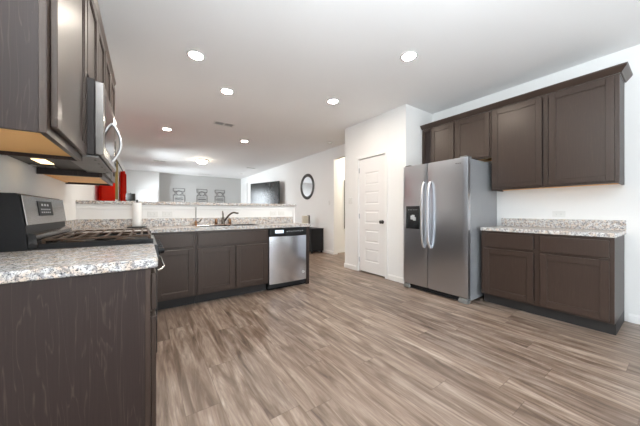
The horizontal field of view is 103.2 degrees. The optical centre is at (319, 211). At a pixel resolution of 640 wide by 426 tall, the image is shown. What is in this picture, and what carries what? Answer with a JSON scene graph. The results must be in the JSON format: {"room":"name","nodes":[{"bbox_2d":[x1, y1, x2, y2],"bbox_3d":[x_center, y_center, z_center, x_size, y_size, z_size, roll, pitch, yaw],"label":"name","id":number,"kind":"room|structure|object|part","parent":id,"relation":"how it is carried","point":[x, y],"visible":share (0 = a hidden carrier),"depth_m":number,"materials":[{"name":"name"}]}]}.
{"room":"kitchen","nodes":[
{"label":"kitchen","id":0,"kind":"room"},
{"bbox_2d":[0,151,124,220],"bbox_3d":[-3.365,-0.267,3.631,0.150,2.745,15.800,0,0,-35],"label":"wall","id":1,"kind":"structure","parent":0,"point":[16,176],"depth_m":1.90,"materials":[{"name":"white paint"}]},
{"bbox_2d":[0,0,86,161],"bbox_3d":[-1.236,-0.783,1.014,0.374,1.033,0.604,0,0,-35],"label":"upper cabinet","id":2,"kind":"object","parent":1,"relation":"attached to","point":[43,43],"visible":1,"depth_m":0.89,"materials":[{"name":"brown laminate"}]},
{"bbox_3d":[-1.252,-0.289,1.003,0.334,0.021,0.570,0,0,-35],"label":"panel","id":3,"kind":"part","parent":2,"relation":"part of","materials":[{"name":"brown wood"}]},
{"bbox_3d":[-1.107,-0.783,1.103,0.019,1.033,0.604,0,0,-35],"label":"frame","id":4,"kind":"part","parent":2,"relation":"part of","materials":[{"name":"brown wood"}]},
{"bbox_3d":[-1.098,-0.787,1.125,0.019,0.981,0.560,0,0,-35],"label":"door","id":5,"kind":"part","parent":2,"relation":"part of","materials":[{"name":"brown wood"}]},
{"bbox_3d":[-1.099,-0.787,1.125,0.011,0.877,0.456,0,0,-35],"label":"panel","id":6,"kind":"part","parent":2,"relation":"part of","materials":[{"name":"brown wood"}]},
{"bbox_2d":[36,51,114,185],"bbox_3d":[-2.076,-0.783,2.229,0.374,1.033,0.812,0,0,-35],"label":"upper cabinet","id":7,"kind":"object","parent":1,"relation":"attached to","point":[79,177],"visible":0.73,"depth_m":2.19,"materials":[{"name":"brown laminate"}]},
{"bbox_3d":[-2.092,-0.289,2.218,0.334,0.021,0.778,0,0,-35],"label":"panel","id":8,"kind":"part","parent":7,"relation":"part of","materials":[{"name":"brown wood"}]},
{"bbox_3d":[-1.946,-0.783,2.319,0.019,1.033,0.812,0,0,-35],"label":"frame","id":9,"kind":"part","parent":7,"relation":"part of","materials":[{"name":"brown wood"}]},
{"bbox_3d":[-1.815,-0.787,2.164,0.019,0.981,0.372,0,0,-35],"label":"door","id":10,"kind":"part","parent":7,"relation":"part of","materials":[{"name":"brown wood"}]},
{"bbox_3d":[-1.816,-0.787,2.163,0.011,0.877,0.268,0,0,-35],"label":"panel","id":11,"kind":"part","parent":7,"relation":"part of","materials":[{"name":"brown wood"}]},
{"bbox_3d":[-2.044,-0.787,2.494,0.019,0.981,0.372,0,0,-35],"label":"door","id":12,"kind":"part","parent":7,"relation":"part of","materials":[{"name":"brown wood"}]},
{"bbox_3d":[-2.045,-0.787,2.494,0.011,0.877,0.268,0,0,-35],"label":"panel","id":13,"kind":"part","parent":7,"relation":"part of","materials":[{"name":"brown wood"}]},
{"bbox_2d":[87,0,104,85],"bbox_3d":[-1.627,-1.016,1.579,0.374,0.568,0.765,0,0,-35],"label":"upper cabinet","id":14,"kind":"object","parent":1,"relation":"attached to","point":[95,44],"visible":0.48,"depth_m":1.62,"materials":[{"name":"brown laminate"}]},
{"bbox_2d":[7,77,121,173],"bbox_3d":[-1.576,-0.512,1.614,0.497,0.432,0.758,0,0,-35],"label":"microwave","id":15,"kind":"object","parent":14,"relation":"attached to","point":[101,157],"visible":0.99,"depth_m":1.48,"materials":[{"name":"metal"}]},
{"bbox_3d":[-1.499,-0.303,1.668,0.150,0.012,0.738,0,0,-35],"label":"vent panel","id":16,"kind":"part","parent":15,"relation":"part of","materials":[{"name":"grey plastic"}]},
{"bbox_3d":[-1.391,-0.515,1.651,0.038,0.403,0.608,0,0,-35],"label":"door","id":17,"kind":"part","parent":15,"relation":"part of","materials":[{"name":"metal"}]},
{"bbox_3d":[-1.607,-0.515,1.963,0.038,0.403,0.149,0,0,-35],"label":"control panel","id":18,"kind":"part","parent":15,"relation":"part of","materials":[{"name":"metal"}]},
{"bbox_3d":[-1.425,-0.478,1.778,0.062,0.272,0.016,0,0,-35],"label":"handle","id":19,"kind":"part","parent":15,"relation":"part of","materials":[{"name":"metal"}]},
{"bbox_3d":[-1.375,-1.014,1.526,0.019,0.528,0.366,0,0,-35],"label":"door","id":20,"kind":"part","parent":14,"relation":"part of","materials":[{"name":"brown wood"}]},
{"bbox_3d":[-1.375,-1.014,1.526,0.011,0.424,0.262,0,0,-35],"label":"panel","id":21,"kind":"part","parent":14,"relation":"part of","materials":[{"name":"brown wood"}]},
{"bbox_3d":[-1.587,-1.014,1.834,0.019,0.528,0.366,0,0,-35],"label":"door","id":22,"kind":"part","parent":14,"relation":"part of","materials":[{"name":"brown wood"}]},
{"bbox_3d":[-1.588,-1.014,1.833,0.011,0.424,0.262,0,0,-35],"label":"panel","id":23,"kind":"part","parent":14,"relation":"part of","materials":[{"name":"brown wood"}]},
{"bbox_2d":[94,0,115,85],"bbox_3d":[-1.683,-1.332,1.666,0.376,0.064,2.234,0,0,-35],"label":"crown molding","id":24,"kind":"structure","parent":1,"relation":"attached to","point":[97,8],"depth_m":1.95,"materials":[{"name":"brown wood"}]},
{"bbox_3d":[-4.907,-1.230,6.090,0.107,0.055,5.800,0,0,-35],"label":"curtain rod","id":25,"kind":"object","parent":1,"relation":"attached to","visible":0},
{"bbox_2d":[99,183,114,200],"bbox_3d":[-3.879,-0.075,4.643,0.114,2.260,1.750,0,0,-35],"label":"curtain","id":26,"kind":"object","parent":25,"relation":"hanging from","point":[106,193],"visible":0.02,"depth_m":4.43,"materials":[{"name":"red fabric"}]},
{"bbox_2d":[115,160,117,199],"bbox_3d":[-4.736,-0.750,5.874,0.068,0.910,1.050,0,0,-35],"label":"curtain","id":27,"kind":"object","parent":25,"relation":"hanging from","point":[116,172],"visible":0.52,"depth_m":5.95,"materials":[{"name":"beige fabric"}]},
{"bbox_2d":[120,171,126,200],"bbox_3d":[-6.145,-0.075,7.939,0.138,2.260,0.950,0,0,-35],"label":"curtain","id":28,"kind":"object","parent":25,"relation":"hanging from","point":[123,187],"visible":0.38,"depth_m":7.61,"materials":[{"name":"red fabric"}]},
{"bbox_2d":[125,170,158,193],"bbox_3d":[-7.245,-0.267,10.369,1.124,2.743,0.299,0,0,-35],"label":"wall","id":29,"kind":"structure","parent":0,"point":[134,178],"depth_m":10.21,"materials":[{"name":"white paint"}]},
{"bbox_2d":[133,187,158,201],"bbox_3d":[-7.048,0.061,10.293,0.889,2.086,0.050,0,0,-35],"label":"door","id":30,"kind":"structure","parent":29,"relation":"in","point":[146,194],"depth_m":10.30,"materials":[{"name":"white wood"}]},
{"bbox_3d":[-7.036,-0.441,10.276,0.557,0.446,0.007,0,0,-35],"label":"panel","id":31,"kind":"part","parent":30,"relation":"part of","materials":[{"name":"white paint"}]},
{"bbox_2d":[76,209,292,219],"bbox_3d":[-1.627,0.509,3.653,2.734,1.190,0.120,0,0,-35],"label":"wall","id":32,"kind":"structure","parent":0,"point":[80,213],"depth_m":3.41,"materials":[{"name":"white paint"}]},
{"bbox_2d":[147,211,157,216],"bbox_3d":[-2.127,0.033,3.229,0.115,0.070,0.008,0,0,-35],"label":"outlet","id":33,"kind":"object","parent":32,"relation":"attached to","point":[149,213],"visible":1,"depth_m":3.23,"materials":[{"name":"white plastic"}]},
{"bbox_2d":[162,211,172,216],"bbox_3d":[-1.996,0.033,3.320,0.115,0.070,0.008,0,0,-35],"label":"switch plate","id":34,"kind":"object","parent":32,"relation":"attached to","point":[164,213],"visible":1,"depth_m":3.32,"materials":[{"name":"white plastic"}]},
{"bbox_2d":[76,204,292,209],"bbox_3d":[-1.588,-0.058,3.597,2.732,0.056,0.016,0,0,-35],"label":"trim","id":35,"kind":"structure","parent":32,"relation":"attached to","point":[78,206],"depth_m":3.40,"materials":[{"name":"white wood"}]},
{"bbox_2d":[76,200,296,206],"bbox_3d":[-1.645,-0.106,3.731,2.790,0.038,0.330,0,0,-35],"label":"bar","id":36,"kind":"object","parent":32,"relation":"on","point":[77,201],"visible":0.82,"depth_m":3.36,"materials":[{"name":"stone"}]},
{"bbox_2d":[293,207,295,222],"bbox_3d":[-0.484,0.509,4.437,0.048,1.190,0.152,0,0,-35],"label":"trim","id":37,"kind":"structure","parent":32,"relation":"attached to","point":[293,207],"depth_m":4.38,"materials":[{"name":"white wood"}]},
{"bbox_2d":[159,173,240,202],"bbox_3d":[-5.948,-0.267,11.539,4.891,2.745,0.150,0,0,-35],"label":"wall","id":38,"kind":"structure","parent":0,"point":[168,183],"depth_m":11.67,"materials":[{"name":"grey paint"}]},
{"bbox_2d":[174,188,184,201],"bbox_3d":[-6.242,-0.710,11.231,0.456,0.646,0.026,0,0,-35],"label":"wall ornament","id":39,"kind":"object","parent":38,"relation":"attached to","point":[178,188],"visible":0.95,"depth_m":11.29,"materials":[{"name":"grey metal"}]},
{"bbox_2d":[197,189,206,201],"bbox_3d":[-5.471,-0.710,11.764,0.456,0.646,0.026,0,0,-35],"label":"wall ornament","id":40,"kind":"object","parent":38,"relation":"attached to","point":[200,189],"visible":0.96,"depth_m":11.77,"materials":[{"name":"grey metal"}]},
{"bbox_2d":[337,158,344,249],"bbox_3d":[1.319,-0.267,7.426,2.388,2.743,0.120,0,0,-35],"label":"wall","id":41,"kind":"structure","parent":0,"point":[340,162],"depth_m":6.82,"materials":[{"name":"white paint"}]},
{"bbox_2d":[344,180,344,228],"bbox_3d":[0.925,-0.195,7.062,0.650,1.320,0.029,0,0,-35],"label":"picture","id":42,"kind":"object","parent":41,"relation":"attached to","point":[344,180],"visible":0.12,"depth_m":6.87,"materials":[{"name":"grey plastic"}]},
{"bbox_2d":[98,0,639,178],"bbox_3d":[-0.391,-1.690,5.686,7.380,0.100,16.100,0,0,-35],"label":"ceiling","id":43,"kind":"structure","parent":0,"point":[282,61],"depth_m":2.75,"materials":[{"name":"paint"}]},
{"bbox_2d":[186,50,204,60],"bbox_3d":[-1.299,-1.634,2.658,0.180,0.010,0.180,0,0,-35],"label":"recessed light","id":44,"kind":"object","parent":43,"relation":"in","point":[194,54],"visible":1,"depth_m":2.65,"materials":[{"name":"white plastic"}]},
{"bbox_2d":[195,159,207,163],"bbox_3d":[-3.757,-1.574,8.076,0.380,0.130,0.380,0,0,-35],"label":"light","id":45,"kind":"object","parent":43,"relation":"attached to","point":[200,161],"visible":1,"depth_m":7.97,"materials":[{"name":"white glass"}]},
{"bbox_2d":[213,121,234,127],"bbox_3d":[-1.798,-1.635,4.755,0.360,0.008,0.200,0,0,-35],"label":"ceiling vent","id":46,"kind":"object","parent":43,"relation":"in","point":[215,122],"visible":1,"depth_m":4.76,"materials":[{"name":"white plastic"}]},
{"bbox_2d":[220,88,233,93],"bbox_3d":[-1.266,-1.634,3.452,0.180,0.010,0.180,0,0,-35],"label":"recessed light","id":47,"kind":"object","parent":43,"relation":"in","point":[223,90],"visible":1,"depth_m":3.44,"materials":[{"name":"beige plastic"}]},
{"bbox_2d":[327,98,338,103],"bbox_3d":[0.193,-1.634,3.765,0.180,0.010,0.180,0,0,-35],"label":"recessed light","id":48,"kind":"object","parent":43,"relation":"in","point":[332,100],"visible":1,"depth_m":3.76,"materials":[{"name":"beige plastic"}]},
{"bbox_2d":[400,51,417,61],"bbox_3d":[0.938,-1.634,2.676,0.180,0.010,0.180,0,0,-35],"label":"recessed light","id":49,"kind":"object","parent":43,"relation":"in","point":[407,56],"visible":1,"depth_m":2.67,"materials":[{"name":"beige"}]},
{"bbox_2d":[345,104,432,277],"bbox_3d":[1.197,-0.267,4.655,0.719,2.743,1.427,0,0,-35],"label":"wall","id":50,"kind":"structure","parent":0,"point":[398,130],"depth_m":4.09,"materials":[{"name":"white paint"}]},
{"bbox_2d":[356,149,387,278],"bbox_3d":[0.897,0.044,4.450,0.101,2.121,0.747,0,0,-35],"label":"door","id":51,"kind":"structure","parent":50,"relation":"in","point":[371,173],"depth_m":4.44,"materials":[{"name":"white wood"}]},
{"bbox_3d":[0.912,-0.585,4.461,0.007,0.226,0.335,0,0,-35],"label":"panel","id":52,"kind":"part","parent":51,"relation":"part of","materials":[{"name":"white paint"}]},
{"bbox_3d":[0.912,-0.244,4.461,0.007,0.226,0.335,0,0,-35],"label":"panel","id":53,"kind":"part","parent":51,"relation":"part of","materials":[{"name":"white paint"}]},
{"bbox_3d":[0.912,0.097,4.461,0.007,0.226,0.335,0,0,-35],"label":"panel","id":54,"kind":"part","parent":51,"relation":"part of","materials":[{"name":"white paint"}]},
{"bbox_3d":[0.912,0.439,4.461,0.007,0.226,0.335,0,0,-35],"label":"panel","id":55,"kind":"part","parent":51,"relation":"part of","materials":[{"name":"white paint"}]},
{"bbox_3d":[0.912,0.780,4.461,0.007,0.226,0.335,0,0,-35],"label":"panel","id":56,"kind":"part","parent":51,"relation":"part of","materials":[{"name":"white paint"}]},
{"bbox_2d":[344,263,403,283],"bbox_3d":[0.895,1.062,4.446,0.012,0.084,1.451,0,0,-35],"label":"baseboard","id":57,"kind":"structure","parent":50,"relation":"attached to","point":[390,277],"depth_m":4.07,"materials":[{"name":"white wood"}]},
{"bbox_2d":[156,251,639,425],"bbox_3d":[-0.391,1.155,5.686,7.380,0.100,16.100,0,0,-35],"label":"floor","id":58,"kind":"structure","parent":0,"point":[345,346],"depth_m":1.84,"materials":[{"name":"brown wood"}]},
{"bbox_2d":[0,268,155,425],"bbox_3d":[-1.114,0.668,1.095,0.668,0.874,0.595,0,0,-35],"label":"base cabinet","id":59,"kind":"object","parent":58,"relation":"on","point":[75,350],"visible":0.91,"depth_m":0.91,"materials":[{"name":"brown laminate"}]},
{"bbox_2d":[0,243,157,283],"bbox_3d":[-1.110,0.159,1.094,0.674,0.140,0.611,0,0,-35],"label":"countertop","id":60,"kind":"structure","parent":59,"relation":"on","point":[17,266],"depth_m":0.98,"materials":[{"name":"stone"}]},
{"bbox_3d":[-0.864,0.611,1.268,0.019,0.760,0.595,0,0,-35],"label":"frame","id":61,"kind":"part","parent":59,"relation":"part of","materials":[{"name":"brown wood"}]},
{"bbox_3d":[-0.848,0.334,1.281,0.019,0.153,0.542,0,0,-35],"label":"drawer","id":62,"kind":"part","parent":59,"relation":"part of","materials":[{"name":"brown wood"}]},
{"bbox_3d":[-0.848,0.704,1.281,0.019,0.533,0.542,0,0,-35],"label":"door","id":63,"kind":"part","parent":59,"relation":"part of","materials":[{"name":"brown wood"}]},
{"bbox_2d":[0,193,164,352],"bbox_3d":[-1.467,0.507,1.689,0.726,1.194,0.758,0,0,-35],"label":"gas range","id":64,"kind":"object","parent":58,"relation":"on","point":[27,222],"visible":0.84,"depth_m":1.39,"materials":[{"name":"metal"}]},
{"bbox_3d":[-1.640,0.148,1.570,0.034,0.078,0.738,0,0,-35],"label":"vent rail","id":65,"kind":"part","parent":64,"relation":"part of","materials":[{"name":"metal"}]},
{"bbox_2d":[27,231,153,250],"bbox_3d":[-1.451,0.182,1.700,0.545,0.036,0.758,0,0,-35],"label":"cooktop","id":66,"kind":"object","parent":64,"relation":"in","point":[41,244],"depth_m":1.45,"materials":[{"name":"black metal"}]},
{"bbox_3d":[-1.224,0.256,1.857,0.052,0.109,0.758,0,0,-35],"label":"knob panel","id":67,"kind":"part","parent":64,"relation":"part of","materials":[{"name":"silver metal"}]},
{"bbox_3d":[-1.229,0.595,1.854,0.039,0.550,0.750,0,0,-35],"label":"oven door","id":68,"kind":"part","parent":64,"relation":"part of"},
{"bbox_3d":[-1.193,0.370,1.879,0.060,0.016,0.686,0,0,-35],"label":"handle","id":69,"kind":"part","parent":64,"relation":"part of","materials":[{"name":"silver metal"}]},
{"bbox_3d":[-1.027,0.253,1.642,0.037,0.048,0.048,0,0,-35],"label":"knob","id":70,"kind":"part","parent":64,"relation":"part of","materials":[{"name":"black plastic"}]},
{"bbox_2d":[126,193,135,200],"bbox_3d":[-5.566,0.275,7.458,0.260,1.659,0.260,0,0,-35],"label":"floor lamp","id":71,"kind":"object","parent":58,"relation":"on","point":[129,196],"visible":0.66,"depth_m":7.36,"materials":[{"name":"metal"}]},
{"bbox_2d":[151,231,194,309],"bbox_3d":[-1.797,0.668,3.088,0.430,0.874,0.575,0,0,-35],"label":"base cabinet","id":72,"kind":"object","parent":58,"relation":"on","point":[176,281],"visible":0.73,"depth_m":2.88,"materials":[{"name":"brown laminate"}]},
{"bbox_3d":[-1.635,0.334,2.861,0.379,0.153,0.019,0,0,-35],"label":"drawer","id":73,"kind":"part","parent":72,"relation":"part of","materials":[{"name":"brown wood"}]},
{"bbox_3d":[-1.635,0.704,2.862,0.275,0.429,0.011,0,0,-35],"label":"panel","id":74,"kind":"part","parent":72,"relation":"part of","materials":[{"name":"brown wood"}]},
{"bbox_3d":[-1.635,0.704,2.861,0.379,0.533,0.019,0,0,-35],"label":"door","id":75,"kind":"part","parent":72,"relation":"part of","materials":[{"name":"brown wood"}]},
{"bbox_2d":[194,228,267,302],"bbox_3d":[-1.243,0.668,3.470,0.911,0.874,0.575,0,0,-35],"label":"base cabinet","id":76,"kind":"object","parent":58,"relation":"on","point":[228,263],"visible":0.97,"depth_m":3.21,"materials":[{"name":"brown laminate"}]},
{"bbox_2d":[65,217,310,232],"bbox_3d":[-1.238,0.159,3.084,2.726,0.140,1.254,0,0,-35],"label":"countertop","id":77,"kind":"structure","parent":76,"relation":"on","point":[157,225],"depth_m":3.24,"materials":[{"name":"stone"}]},
{"bbox_2d":[127,200,146,227],"bbox_3d":[-2.165,0.026,3.002,0.196,0.330,0.196,0,0,-35],"label":"paper towel holder","id":78,"kind":"object","parent":77,"relation":"on","point":[136,200],"visible":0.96,"depth_m":2.99,"materials":[{"name":"metal"}]},
{"bbox_2d":[132,203,141,225],"bbox_3d":[-2.165,0.035,3.002,0.090,0.278,0.090,0,0,-35],"label":"paper towel roll","id":79,"kind":"object","parent":78,"relation":"on","point":[136,207],"visible":0.94,"depth_m":2.97,"materials":[{"name":"white paper"}]},
{"bbox_2d":[192,207,201,225],"bbox_3d":[-1.679,0.065,3.450,0.089,0.252,0.105,0,0,33],"label":"tap","id":80,"kind":"object","parent":77,"relation":"on","point":[196,222],"visible":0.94,"depth_m":3.44,"materials":[{"name":"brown metal"}]},
{"bbox_2d":[214,211,238,224],"bbox_3d":[-1.331,0.090,3.606,0.290,0.202,0.215,0,0,-35],"label":"faucet","id":81,"kind":"object","parent":77,"relation":"on","point":[223,220],"visible":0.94,"depth_m":3.64,"materials":[{"name":"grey metal"}]},
{"bbox_3d":[-1.277,0.077,3.628,0.238,0.145,0.028,0,0,15],"label":"spout","id":82,"kind":"part","parent":81,"relation":"part of","materials":[{"name":"silver metal"}]},
{"bbox_2d":[194,224,259,226],"bbox_3d":[-1.234,0.279,3.457,0.824,0.184,0.464,0,0,-35],"label":"sink","id":83,"kind":"object","parent":77,"relation":"in","point":[225,225],"visible":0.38,"depth_m":3.52,"materials":[{"name":"silver metal"}]},
{"bbox_3d":[-1.398,0.281,3.343,0.369,0.179,0.408,0,0,-35],"label":"bowl","id":84,"kind":"part","parent":83,"relation":"part of","materials":[{"name":"metal"}]},
{"bbox_3d":[-1.069,0.281,3.570,0.369,0.179,0.408,0,0,-35],"label":"bowl","id":85,"kind":"part","parent":83,"relation":"part of","materials":[{"name":"metal"}]},
{"bbox_3d":[-1.269,0.704,3.114,0.423,0.533,0.019,0,0,-35],"label":"door","id":86,"kind":"part","parent":76,"relation":"part of","materials":[{"name":"brown wood"}]},
{"bbox_3d":[-1.269,0.704,3.115,0.319,0.429,0.011,0,0,-35],"label":"panel","id":87,"kind":"part","parent":76,"relation":"part of","materials":[{"name":"brown wood"}]},
{"bbox_3d":[-1.085,0.334,3.241,0.870,0.153,0.019,0,0,-35],"label":"drawer","id":88,"kind":"part","parent":76,"relation":"part of","materials":[{"name":"brown wood"}]},
{"bbox_3d":[-0.901,0.704,3.369,0.423,0.533,0.019,0,0,-35],"label":"door","id":89,"kind":"part","parent":76,"relation":"part of","materials":[{"name":"brown wood"}]},
{"bbox_3d":[-0.901,0.704,3.369,0.319,0.429,0.011,0,0,-35],"label":"panel","id":90,"kind":"part","parent":76,"relation":"part of","materials":[{"name":"brown wood"}]},
{"bbox_2d":[266,227,305,289],"bbox_3d":[-0.609,0.670,3.894,0.602,0.866,0.572,0,0,-35],"label":"dishwasher","id":91,"kind":"object","parent":58,"relation":"on","point":[286,246],"visible":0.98,"depth_m":3.64,"materials":[{"name":"metal"}]},
{"bbox_3d":[-0.503,1.060,3.740,0.602,0.086,0.065,0,0,-35],"label":"toe panel","id":92,"kind":"part","parent":91,"relation":"part of","materials":[{"name":"black metal"}]},
{"bbox_3d":[-0.456,0.292,3.674,0.592,0.106,0.028,0,0,-35],"label":"control panel","id":93,"kind":"part","parent":91,"relation":"part of","materials":[{"name":"black plastic"}]},
{"bbox_2d":[304,227,308,283],"bbox_3d":[-0.349,0.668,4.111,0.052,0.874,0.575,0,0,-35],"label":"end panel","id":94,"kind":"object","parent":58,"relation":"on","point":[307,228],"visible":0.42,"depth_m":3.87,"materials":[{"name":"brown laminate"}]},
{"bbox_2d":[309,227,323,253],"bbox_3d":[-0.427,0.777,7.266,0.394,0.654,1.280,0,0,-35],"label":"base cabinet","id":95,"kind":"object","parent":58,"relation":"on","point":[315,234],"visible":0.41,"depth_m":6.73,"materials":[{"name":"black wood"}]},
{"bbox_2d":[302,215,309,223],"bbox_3d":[-0.397,0.277,7.116,0.233,0.344,0.070,0,0,-35],"label":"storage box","id":96,"kind":"object","parent":95,"relation":"on","point":[305,219],"visible":0.64,"depth_m":7.09,"materials":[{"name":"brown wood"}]},
{"bbox_3d":[-0.404,0.765,6.901,0.017,0.560,0.615,0,0,-35],"label":"door","id":97,"kind":"part","parent":95,"relation":"part of","materials":[{"name":"black wood"}]},
{"bbox_2d":[404,155,496,304],"bbox_3d":[1.790,0.216,3.579,0.908,1.772,0.907,0,0,-35],"label":"refrigerator","id":98,"kind":"object","parent":58,"relation":"on","point":[447,203],"visible":0.99,"depth_m":3.25,"materials":[{"name":"metal"}]},
{"bbox_3d":[1.363,0.190,3.603,0.075,1.680,0.383,0,0,-35],"label":"door","id":99,"kind":"part","parent":98,"relation":"part of","materials":[{"name":"metal"}]},
{"bbox_3d":[1.388,0.045,3.437,0.087,0.896,0.033,0,0,-35],"label":"handle","id":100,"kind":"part","parent":98,"relation":"part of","materials":[{"name":"metal"}]},
{"bbox_3d":[1.439,0.045,3.363,0.087,0.896,0.033,0,0,-35],"label":"handle","id":101,"kind":"part","parent":98,"relation":"part of","materials":[{"name":"metal"}]},
{"bbox_3d":[1.623,0.190,3.227,0.075,1.680,0.516,0,0,-35],"label":"door","id":102,"kind":"part","parent":98,"relation":"part of","materials":[{"name":"metal"}]},
{"bbox_2d":[481,230,623,334],"bbox_3d":[2.514,0.668,2.824,0.626,0.874,1.068,0,0,-35],"label":"base cabinet","id":103,"kind":"object","parent":58,"relation":"on","point":[576,280],"visible":0.98,"depth_m":2.52,"materials":[{"name":"brown laminate"}]},
{"bbox_3d":[2.115,0.704,2.871,0.011,0.429,0.373,0,0,-35],"label":"panel","id":104,"kind":"part","parent":103,"relation":"part of","materials":[{"name":"brown wood"}]},
{"bbox_3d":[2.114,0.334,2.870,0.019,0.153,0.477,0,0,-35],"label":"drawer","id":105,"kind":"part","parent":103,"relation":"part of","materials":[{"name":"brown wood"}]},
{"bbox_3d":[2.114,0.704,2.870,0.019,0.533,0.477,0,0,-35],"label":"door","id":106,"kind":"part","parent":103,"relation":"part of","materials":[{"name":"brown wood"}]},
{"bbox_2d":[480,218,625,237],"bbox_3d":[2.515,0.159,2.819,0.636,0.140,1.082,0,0,-35],"label":"countertop","id":107,"kind":"structure","parent":103,"relation":"on","point":[574,227],"depth_m":2.77,"materials":[{"name":"stone"}]},
{"bbox_3d":[2.416,0.704,2.434,0.011,0.429,0.373,0,0,-35],"label":"panel","id":108,"kind":"part","parent":103,"relation":"part of","materials":[{"name":"brown wood"}]},
{"bbox_3d":[2.416,0.334,2.433,0.019,0.153,0.477,0,0,-35],"label":"drawer","id":109,"kind":"part","parent":103,"relation":"part of","materials":[{"name":"brown wood"}]},
{"bbox_3d":[2.416,0.704,2.433,0.019,0.533,0.477,0,0,-35],"label":"door","id":110,"kind":"part","parent":103,"relation":"part of","materials":[{"name":"brown wood"}]},
{"bbox_2d":[241,44,639,321],"bbox_3d":[0.548,-0.267,6.334,0.120,2.745,15.800,0,0,-35],"label":"wall","id":111,"kind":"structure","parent":0,"point":[613,201],"depth_m":2.98,"materials":[{"name":"white paint"}]},
{"bbox_2d":[242,182,247,202],"bbox_3d":[-3.615,-0.144,12.209,0.050,2.496,0.814,0,0,-35],"label":"door","id":112,"kind":"structure","parent":111,"relation":"in","point":[244,185],"depth_m":12.18,"materials":[{"name":"white wood"}]},
{"bbox_3d":[-3.633,-0.782,12.197,0.007,0.582,0.402,0,0,-35],"label":"panel","id":113,"kind":"part","parent":112,"relation":"part of","materials":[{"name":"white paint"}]},
{"bbox_2d":[251,181,279,203],"bbox_3d":[-1.885,-0.607,9.344,1.555,0.885,0.458,0,0,37],"label":"television","id":114,"kind":"object","parent":111,"relation":"attached to","point":[266,192],"visible":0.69,"depth_m":9.08,"materials":[{"name":"black glass"}]},
{"bbox_2d":[300,174,313,198],"bbox_3d":[-0.387,-0.740,7.548,0.034,0.766,0.766,0,0,-35],"label":"wall mirror","id":115,"kind":"object","parent":111,"relation":"attached to","point":[307,182],"visible":1,"depth_m":7.54,"materials":[{"name":"grey metal"}]},
{"bbox_3d":[-0.376,-0.740,7.555,0.008,0.582,0.582,0,0,-35],"label":"glass","id":116,"kind":"part","parent":115,"relation":"part of","materials":[{"name":"silver mirror"}]},
{"bbox_2d":[422,110,491,163],"bbox_3d":[2.046,-0.997,3.754,0.343,0.605,0.989,0,0,-35],"label":"upper cabinet","id":117,"kind":"object","parent":111,"relation":"attached to","point":[471,136],"visible":0.75,"depth_m":3.57,"materials":[{"name":"brown laminate"}]},
{"bbox_3d":[1.823,-0.996,3.793,0.011,0.459,0.248,0,0,-35],"label":"panel","id":118,"kind":"part","parent":117,"relation":"part of","materials":[{"name":"brown wood"}]},
{"bbox_3d":[1.823,-0.996,3.793,0.019,0.563,0.352,0,0,-35],"label":"door","id":119,"kind":"part","parent":117,"relation":"part of","materials":[{"name":"brown wood"}]},
{"bbox_3d":[2.062,-0.996,3.448,0.011,0.459,0.324,0,0,-35],"label":"panel","id":120,"kind":"part","parent":117,"relation":"part of","materials":[{"name":"brown wood"}]},
{"bbox_3d":[2.061,-0.996,3.447,0.019,0.563,0.428,0,0,-35],"label":"door","id":121,"kind":"part","parent":117,"relation":"part of","materials":[{"name":"brown wood"}]},
{"bbox_3d":[2.062,-0.717,3.765,0.302,0.021,0.955,0,0,-35],"label":"panel","id":122,"kind":"part","parent":117,"relation":"part of","materials":[{"name":"brown wood"}]},
{"bbox_2d":[322,249,639,324],"bbox_3d":[-0.104,1.062,7.159,0.012,0.084,13.698,0,0,-35],"label":"baseboard","id":123,"kind":"structure","parent":111,"relation":"attached to","point":[632,318],"depth_m":2.52,"materials":[{"name":"white wood"}]},
{"bbox_2d":[420,62,632,129],"bbox_3d":[2.351,-1.332,3.281,0.375,0.064,2.114,0,0,-35],"label":"crown molding","id":124,"kind":"structure","parent":111,"relation":"attached to","point":[624,69],"depth_m":2.79,"materials":[{"name":"brown wood"}]},
{"bbox_2d":[552,211,564,216],"bbox_3d":[2.794,0.030,2.970,0.008,0.070,0.115,0,0,-35],"label":"outlet","id":125,"kind":"object","parent":111,"relation":"attached to","point":[554,213],"visible":1,"depth_m":2.97,"materials":[{"name":"white plastic"}]},
{"bbox_2d":[492,73,624,191],"bbox_3d":[2.632,-0.784,2.906,0.343,1.031,1.068,0,0,-35],"label":"upper cabinet","id":126,"kind":"object","parent":111,"relation":"attached to","point":[574,136],"visible":1,"depth_m":2.69,"materials":[{"name":"brown laminate"}]},
{"bbox_3d":[2.344,-0.784,3.041,0.011,0.883,0.390,0,0,-35],"label":"panel","id":127,"kind":"part","parent":126,"relation":"part of","materials":[{"name":"brown wood"}]},
{"bbox_3d":[2.343,-0.784,3.040,0.019,0.987,0.494,0,0,-35],"label":"door","id":128,"kind":"part","parent":126,"relation":"part of","materials":[{"name":"brown wood"}]},
{"bbox_3d":[2.648,-0.291,2.917,0.302,0.021,1.034,0,0,-35],"label":"panel","id":129,"kind":"part","parent":126,"relation":"part of","materials":[{"name":"brown wood"}]},
{"bbox_3d":[2.651,-0.784,2.595,0.011,0.883,0.372,0,0,-35],"label":"panel","id":130,"kind":"part","parent":126,"relation":"part of","materials":[{"name":"brown wood"}]},
{"bbox_3d":[2.650,-0.784,2.595,0.019,0.987,0.476,0,0,-35],"label":"door","id":131,"kind":"part","parent":126,"relation":"part of","materials":[{"name":"brown wood"}]}
]}

